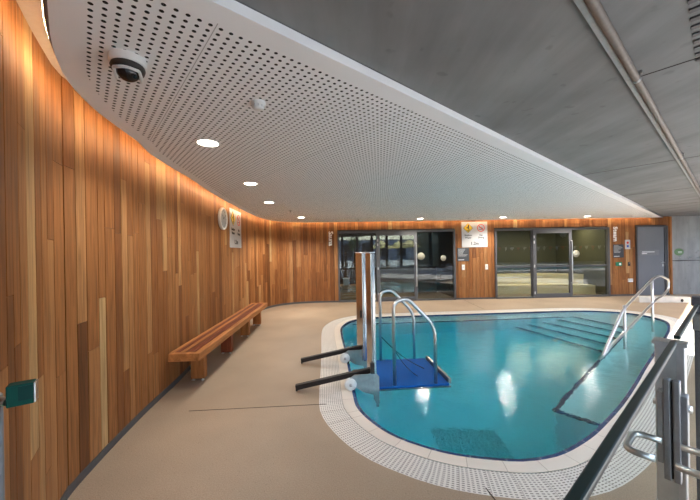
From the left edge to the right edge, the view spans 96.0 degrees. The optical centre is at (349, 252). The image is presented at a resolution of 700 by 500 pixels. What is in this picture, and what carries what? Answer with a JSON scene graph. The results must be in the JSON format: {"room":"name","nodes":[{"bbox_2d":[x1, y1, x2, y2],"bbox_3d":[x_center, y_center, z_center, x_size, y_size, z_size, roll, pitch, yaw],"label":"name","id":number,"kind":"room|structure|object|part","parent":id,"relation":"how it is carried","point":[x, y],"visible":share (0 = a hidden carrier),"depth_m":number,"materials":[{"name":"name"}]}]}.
{"room":"indoor swimming pool","nodes":[
{"label":"indoor swimming pool","id":0,"kind":"room"},
{"bbox_2d":[16,0,66,79],"bbox_3d":[0.147,-1.153,11.399,34.759,0.001,32.652,-1,0,0],"label":"ceiling","id":1,"kind":"structure","parent":0,"point":[32,10],"depth_m":1.56,"materials":[{"name":"white paint"}]},
{"bbox_2d":[0,0,669,499],"bbox_3d":[2.097,0.038,7.921,14.647,2.850,7.493,-1,0,-41],"label":"wall","id":2,"kind":"structure","parent":0,"point":[113,259],"depth_m":2.37,"materials":[{"name":"brown wood"}]},
{"bbox_2d":[218,208,227,229],"bbox_3d":[-2.294,-0.610,5.688,0.055,0.400,0.400,-1,0,-5],"label":"wall clock","id":3,"kind":"object","parent":2,"relation":"attached to","point":[222,214],"visible":1,"depth_m":5.64,"materials":[{"name":"white plastic"}]},
{"bbox_2d":[229,208,240,247],"bbox_3d":[-2.377,-0.489,6.562,0.021,0.780,0.800,-1,0,-4],"label":"warning sign","id":4,"kind":"object","parent":2,"relation":"attached to","point":[234,216],"visible":1,"depth_m":6.51,"materials":[{"name":"white plastic"}]},
{"bbox_2d":[329,232,332,245],"bbox_3d":[-0.575,-0.418,9.530,0.137,0.432,0.012,-1,0,-2],"label":"word sign","id":5,"kind":"object","parent":2,"relation":"attached to","point":[331,232],"visible":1,"depth_m":9.52,"materials":[{"name":"white plastic"}]},
{"bbox_2d":[60,293,669,499],"bbox_3d":[2.177,1.435,7.888,14.461,0.055,7.384,-1,0,-41],"label":"baseboard","id":6,"kind":"structure","parent":2,"relation":"attached to","point":[112,443],"depth_m":2.74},
{"bbox_2d":[337,229,455,301],"bbox_3d":[1.432,0.400,9.568,3.590,2.150,0.176,-1,0,-2],"label":"door","id":7,"kind":"structure","parent":2,"relation":"in","point":[420,256],"depth_m":9.55,"materials":[{"name":"grey metal"}]},
{"bbox_2d":[457,248,468,260],"bbox_3d":[3.470,0.061,9.661,0.366,0.406,0.013,-1,0,-2],"label":"notice","id":8,"kind":"object","parent":2,"relation":"attached to","point":[462,253],"visible":1,"depth_m":9.66,"materials":[{"name":"white paper"}]},
{"bbox_2d":[461,222,487,246],"bbox_3d":[3.824,-0.552,9.668,0.800,0.780,0.021,-1,0,-2],"label":"warning sign","id":9,"kind":"object","parent":2,"relation":"attached to","point":[474,234],"visible":1,"depth_m":9.67,"materials":[{"name":"white plastic"}]},
{"bbox_2d":[494,227,610,298],"bbox_3d":[6.259,0.318,9.725,3.610,2.145,0.176,-1,0,-2],"label":"door","id":10,"kind":"structure","parent":2,"relation":"in","point":[533,231],"depth_m":9.71,"materials":[{"name":"grey metal"}]},
{"bbox_2d":[613,227,617,240],"bbox_3d":[8.274,-0.576,9.817,0.137,0.453,0.012,-1,0,-2],"label":"word sign","id":11,"kind":"object","parent":2,"relation":"attached to","point":[614,233],"visible":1,"depth_m":9.81,"materials":[{"name":"white plastic"}]},
{"bbox_2d":[613,244,623,257],"bbox_3d":[8.367,-0.047,9.820,0.342,0.412,0.012,-1,0,-2],"label":"notice","id":12,"kind":"object","parent":2,"relation":"attached to","point":[618,249],"visible":1,"depth_m":9.82,"materials":[{"name":"grey plastic"}]},
{"bbox_2d":[625,240,629,248],"bbox_3d":[8.662,-0.251,9.828,0.165,0.290,0.015,-1,0,-2],"label":"sign","id":13,"kind":"object","parent":2,"relation":"attached to","point":[627,242],"visible":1,"depth_m":9.82,"materials":[{"name":"white plastic"}]},
{"bbox_2d":[635,225,668,294],"bbox_3d":[9.436,0.250,9.849,1.010,2.170,0.134,-1,0,-2],"label":"door","id":14,"kind":"structure","parent":2,"relation":"in","point":[651,242],"depth_m":9.84,"materials":[{"name":"grey paint"}]},
{"bbox_3d":[9.347,0.007,9.836,0.620,0.165,0.008,-1,0,-2],"label":"name plate","id":15,"kind":"part","parent":14,"relation":"part of","materials":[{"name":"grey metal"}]},
{"bbox_2d":[47,0,661,221],"bbox_3d":[2.098,-0.969,7.862,13.576,0.045,6.912,-1,0,-40],"label":"ceiling","id":16,"kind":"structure","parent":0,"point":[334,138],"depth_m":2.27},
{"bbox_2d":[42,0,54,53],"bbox_3d":[2.057,-1.014,7.877,13.602,0.035,6.898,-1,0,-41],"label":"light strip","id":17,"kind":"object","parent":16,"relation":"attached to","point":[44,2],"visible":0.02,"depth_m":1.26,"materials":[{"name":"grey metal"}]},
{"bbox_2d":[108,49,146,83],"bbox_3d":[-1.023,-0.841,1.452,0.148,0.102,0.148,-1,0,-25],"label":"dome camera","id":18,"kind":"object","parent":16,"relation":"attached to","point":[129,66],"visible":1,"depth_m":1.41,"materials":[{"name":"white plastic"}]},
{"bbox_2d":[195,139,220,146],"bbox_3d":[-1.157,-0.888,2.565,0.196,0.004,0.196,-1,0,0],"label":"recessed light","id":19,"kind":"object","parent":16,"relation":"in","point":[202,142],"visible":1,"depth_m":2.56,"materials":[{"name":"white plastic"}]},
{"bbox_2d":[243,182,257,185],"bbox_3d":[-1.285,-0.886,4.069,0.196,0.004,0.196,-1,0,0],"label":"recessed light","id":20,"kind":"object","parent":16,"relation":"in","point":[244,183],"visible":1,"depth_m":4.05,"materials":[{"name":"white plastic"}]},
{"bbox_2d":[250,99,265,110],"bbox_3d":[-0.552,-0.878,1.893,0.090,0.044,0.090,-1,0,0],"label":"smoke detector","id":21,"kind":"object","parent":16,"relation":"attached to","point":[257,104],"visible":1,"depth_m":1.87,"materials":[{"name":"white plastic"}]},
{"bbox_2d":[235,0,662,217],"bbox_3d":[6.082,-1.046,6.722,34.000,0.050,0.020,-1,0,-40],"label":"trim","id":22,"kind":"structure","parent":16,"relation":"attached to","point":[235,0],"depth_m":1.84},
{"bbox_2d":[67,291,699,499],"bbox_3d":[9.589,1.333,11.259,29.128,0.001,29.482,-1,0,0],"label":"floor","id":23,"kind":"structure","parent":0,"point":[175,451],"depth_m":2.58,"materials":[{"name":"concrete"}]},
{"bbox_2d":[0,379,38,499],"bbox_3d":[-0.972,0.945,0.900,0.170,1.145,0.100,-1,0,0],"label":"post","id":24,"kind":"object","parent":23,"relation":"on","point":[2,460],"depth_m":0.90,"materials":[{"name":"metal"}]},
{"bbox_3d":[-0.982,0.420,0.891,0.045,0.021,0.022,-1,0,18],"label":"arm","id":25,"kind":"part","parent":24,"relation":"part of","materials":[{"name":"metal"}]},
{"bbox_3d":[-0.958,0.430,0.894,0.114,0.117,0.052,-1,0,-17],"label":"release button","id":26,"kind":"part","parent":24,"relation":"part of","materials":[{"name":"green plastic"}]},
{"bbox_3d":[-0.914,0.401,0.917,0.004,0.056,0.036,-1,0,-35],"label":"plate","id":27,"kind":"part","parent":24,"relation":"part of","materials":[{"name":"metal"}]},
{"bbox_2d":[168,303,266,380],"bbox_3d":[-1.880,1.313,5.122,0.346,0.438,3.464,-1,0,-3],"label":"bench","id":28,"kind":"object","parent":23,"relation":"on","point":[196,350],"visible":1,"depth_m":4.15,"materials":[{"name":"brown wood"}]},
{"bbox_3d":[-1.810,1.135,3.427,0.300,0.084,0.068,-1,0,-3],"label":"rail","id":29,"kind":"part","parent":28,"relation":"part of","materials":[{"name":"brown wood"}]},
{"bbox_3d":[-1.828,1.323,3.810,0.155,0.370,0.100,-1,0,-3],"label":"leg","id":30,"kind":"part","parent":28,"relation":"part of","materials":[{"name":"brown wood"}]},
{"bbox_3d":[-1.877,1.323,4.809,0.155,0.370,0.100,-1,0,-3],"label":"leg","id":31,"kind":"part","parent":28,"relation":"part of","materials":[{"name":"red wood"}]},
{"bbox_3d":[-1.746,1.113,5.128,0.070,0.040,3.464,-1,0,-3],"label":"rail","id":32,"kind":"part","parent":28,"relation":"part of","materials":[{"name":"brown wood"}]},
{"bbox_3d":[-1.925,1.324,5.788,0.155,0.370,0.100,-1,0,-3],"label":"leg","id":33,"kind":"part","parent":28,"relation":"part of","materials":[{"name":"brown wood"}]},
{"bbox_3d":[-1.968,1.325,6.667,0.155,0.370,0.100,-1,0,-3],"label":"leg","id":34,"kind":"part","parent":28,"relation":"part of","materials":[{"name":"brown wood"}]},
{"bbox_2d":[194,302,494,499],"bbox_3d":[1.760,1.469,5.812,2.872,0.002,8.161,-1,0,31],"label":"joint","id":35,"kind":"object","parent":23,"relation":"on","point":[469,302],"visible":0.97,"depth_m":3.07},
{"bbox_2d":[340,284,355,299],"bbox_3d":[0.082,1.270,10.181,0.800,0.458,0.535,-1,0,-2],"label":"bench","id":36,"kind":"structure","parent":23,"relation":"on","point":[350,286],"depth_m":9.91,"materials":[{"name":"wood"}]},
{"bbox_2d":[343,278,349,284],"bbox_3d":[-0.121,0.930,10.075,0.210,0.220,0.190,-1,0,-2],"label":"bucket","id":37,"kind":"object","parent":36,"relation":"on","point":[345,280],"visible":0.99,"depth_m":9.98,"materials":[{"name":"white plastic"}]},
{"bbox_3d":[0.078,1.059,10.181,0.800,0.035,0.535,-1,0,-2],"label":"seat","id":38,"kind":"part","parent":36,"relation":"part of","materials":[{"name":"brown wood"}]},
{"bbox_2d":[341,265,436,293],"bbox_3d":[1.407,1.011,11.755,3.500,0.966,0.685,-1,0,-2],"label":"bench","id":39,"kind":"object","parent":23,"relation":"on","point":[401,278],"visible":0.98,"depth_m":11.43,"materials":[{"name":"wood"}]},
{"bbox_3d":[1.399,0.546,11.755,3.500,0.035,0.685,-1,0,-2],"label":"seat","id":40,"kind":"part","parent":39,"relation":"part of","materials":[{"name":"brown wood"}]},
{"bbox_2d":[340,311,669,461],"bbox_3d":[3.858,2.035,5.313,8.245,1.196,6.174,-1,0,0],"label":"basin","id":41,"kind":"object","parent":23,"relation":"in","point":[604,423],"visible":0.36,"depth_m":2.88,"materials":[{"name":"tile"}]},
{"bbox_2d":[342,312,667,472],"bbox_3d":[3.177,2.116,4.931,6.681,1.298,5.380,-1,0,0],"label":"pool water","id":42,"kind":"object","parent":41,"relation":"in","point":[523,385],"visible":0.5,"depth_m":3.66,"materials":[{"name":"blue liquid"}]},
{"bbox_2d":[602,275,669,354],"bbox_3d":[5.159,1.190,5.583,4.118,1.440,0.042,-1,0,-35],"label":"stair handrail","id":43,"kind":"object","parent":41,"relation":"on","point":[608,346],"visible":0.91,"depth_m":5.25,"materials":[{"name":"metal"}]},
{"bbox_3d":[4.425,1.385,5.070,0.041,1.075,0.042,-1,0,0],"label":"post","id":44,"kind":"part","parent":43,"relation":"part of","materials":[{"name":"metal"}]},
{"bbox_3d":[5.775,1.214,6.011,0.041,1.370,0.042,-1,0,0],"label":"post","id":45,"kind":"part","parent":43,"relation":"part of","materials":[{"name":"metal"}]},
{"bbox_2d":[497,273,583,283],"bbox_3d":[6.254,1.081,11.337,3.542,0.620,0.885,-1,0,5],"label":"bench","id":46,"kind":"object","parent":23,"relation":"on","point":[525,278],"visible":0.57,"depth_m":11.10,"materials":[{"name":"tile"}]},
{"bbox_2d":[498,283,595,294],"bbox_3d":[6.276,1.241,10.767,3.526,0.300,0.745,-1,0,5],"label":"bench","id":47,"kind":"object","parent":23,"relation":"on","point":[542,288],"visible":0.77,"depth_m":10.59,"materials":[{"name":"tile"}]},
{"bbox_2d":[634,296,690,302],"bbox_3d":[8.503,1.277,8.604,1.220,0.150,0.253,-1,0,9],"label":"kerb","id":48,"kind":"object","parent":23,"relation":"on","point":[666,299],"visible":0.96,"depth_m":8.49,"materials":[{"name":"white concrete"}]},
{"bbox_2d":[652,337,688,499],"bbox_3d":[1.087,0.889,1.059,0.120,1.185,0.120,-1,0,-39],"label":"fence post","id":49,"kind":"object","parent":23,"relation":"on","point":[676,366],"visible":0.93,"depth_m":1.04,"materials":[{"name":"metal"}]},
{"bbox_2d":[563,341,699,499],"bbox_3d":[0.616,0.851,0.631,1.160,1.118,0.229,-1,0,-39],"label":"railing","id":50,"kind":"object","parent":49,"relation":"attached to","point":[672,439],"visible":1,"depth_m":0.93,"materials":[{"name":"metal"}]},
{"bbox_3d":[0.883,0.580,0.954,0.149,0.019,0.074,-1,0,-39],"label":"handle","id":51,"kind":"part","parent":50,"relation":"part of","materials":[{"name":"metal"}]},
{"bbox_3d":[0.969,0.578,0.850,0.149,0.019,0.114,-1,0,-39],"label":"handle","id":52,"kind":"part","parent":50,"relation":"part of","materials":[{"name":"metal"}]},
{"bbox_2d":[691,295,699,499],"bbox_3d":[1.888,0.851,1.682,0.120,1.232,0.120,-1,0,-39],"label":"fence post","id":53,"kind":"object","parent":23,"relation":"on","point":[695,299],"visible":0.88,"depth_m":1.68,"materials":[{"name":"metal"}]},
{"bbox_2d":[673,304,698,339],"bbox_3d":[1.477,0.836,1.363,0.920,1.118,0.018,-1,0,-39],"label":"handrail","id":54,"kind":"object","parent":53,"relation":"attached to","point":[679,333],"visible":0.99,"depth_m":1.24,"materials":[{"name":"metal"}]},
{"bbox_3d":[1.888,0.856,1.682,0.050,1.222,0.056,-1,0,-39],"label":"post","id":55,"kind":"part","parent":53,"relation":"part of","materials":[{"name":"grey metal"}]},
{"bbox_2d":[339,229,452,296],"bbox_3d":[1.382,0.251,11.040,3.950,2.450,2.530,-1,0,-2],"label":"wall","id":56,"kind":"structure","parent":0,"point":[394,250],"depth_m":12.18,"materials":[{"name":"glass"}]},
{"bbox_3d":[1.369,0.276,12.205,3.700,0.020,0.020,-1,0,-2],"label":"trim","id":57,"kind":"part","parent":56,"relation":"part of","materials":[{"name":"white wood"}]},
{"bbox_2d":[238,0,699,215],"bbox_3d":[6.660,-1.320,6.036,30.000,0.492,1.804,-1,0,-40],"label":"ceiling slab","id":58,"kind":"structure","parent":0,"point":[536,74],"depth_m":1.66,"materials":[{"name":"concrete"}]},
{"bbox_2d":[573,0,699,196],"bbox_3d":[4.170,-1.019,3.924,13.600,0.022,0.027,-1,0,-40],"label":"channel","id":59,"kind":"object","parent":58,"relation":"attached to","point":[581,5],"visible":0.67,"depth_m":1.64,"materials":[{"name":"grey metal"}]},
{"bbox_2d":[583,0,699,192],"bbox_3d":[4.193,-1.004,3.896,13.800,0.054,0.051,-1,0,-40],"label":"ceiling pipe","id":60,"kind":"object","parent":58,"relation":"attached to","point":[595,7],"visible":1,"depth_m":1.61,"materials":[{"name":"metal"}]},
{"bbox_2d":[687,0,699,61],"bbox_3d":[1.610,-0.984,1.360,0.630,0.008,0.180,-1,0,-40],"label":"ceiling vent","id":61,"kind":"object","parent":58,"relation":"in","point":[696,8],"visible":1,"depth_m":1.36,"materials":[{"name":"grey metal"}]},
{"bbox_2d":[319,308,693,499],"bbox_3d":[3.165,1.447,4.931,7.411,0.001,6.110,-1,0,0],"label":"pool drain grating","id":62,"kind":"structure","parent":0,"point":[624,466],"depth_m":2.25,"materials":[{"name":"white plastic"}]},
{"bbox_2d":[334,310,678,472],"bbox_3d":[3.165,1.444,4.931,6.941,0.001,5.640,-1,0,0],"label":"pool edge","id":63,"kind":"structure","parent":0,"point":[584,452],"depth_m":2.40,"materials":[{"name":"tile"}]},
{"bbox_2d":[295,252,450,391],"bbox_3d":[0.238,0.945,3.936,1.766,1.902,1.059,-1,0,-5],"label":"lift","id":64,"kind":"object","parent":63,"relation":"on","point":[415,372],"visible":0.94,"depth_m":3.67,"materials":[{"name":"metal"}]},
{"bbox_3d":[-0.240,1.387,4.331,0.868,0.207,0.055,-1,0,-5],"label":"arm","id":65,"kind":"part","parent":64,"relation":"part of"},
{"bbox_3d":[-0.165,1.386,3.474,0.868,0.207,0.055,-1,0,-5],"label":"arm","id":66,"kind":"part","parent":64,"relation":"part of"},
{"bbox_3d":[0.659,1.024,4.400,0.514,1.028,0.040,-1,0,-5],"label":"guard rail","id":67,"kind":"part","parent":64,"relation":"part of","materials":[{"name":"metal"}]},
{"bbox_3d":[0.732,1.023,3.563,0.514,1.028,0.040,-1,0,-5],"label":"guard rail","id":68,"kind":"part","parent":64,"relation":"part of","materials":[{"name":"metal"}]},
{"bbox_2d":[497,227,605,294],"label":"window","id":69,"kind":"structure","parent":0,"point":[513,247],"depth_m":12.25,"materials":[{"name":"glass"}]},
{"bbox_2d":[669,216,699,294],"bbox_3d":[16.584,-0.239,10.266,13.000,2.900,0.365,-1,0,-2],"label":"wall","id":70,"kind":"structure","parent":0,"point":[685,229],"depth_m":9.92,"materials":[{"name":"concrete"}]},
{"bbox_2d":[669,217,672,293],"bbox_3d":[10.061,0.094,9.916,0.073,2.440,0.102,-1,0,0],"label":"trim","id":71,"kind":"structure","parent":70,"relation":"attached to","point":[670,218],"depth_m":9.87,"materials":[{"name":"brown wood"}]},
{"bbox_2d":[674,248,683,255],"bbox_3d":[10.350,-0.016,9.904,0.310,0.223,0.013,-1,0,-2],"label":"oval sign","id":72,"kind":"object","parent":70,"relation":"attached to","point":[678,251],"visible":1,"depth_m":9.90,"materials":[{"name":"green plastic"}]}
]}

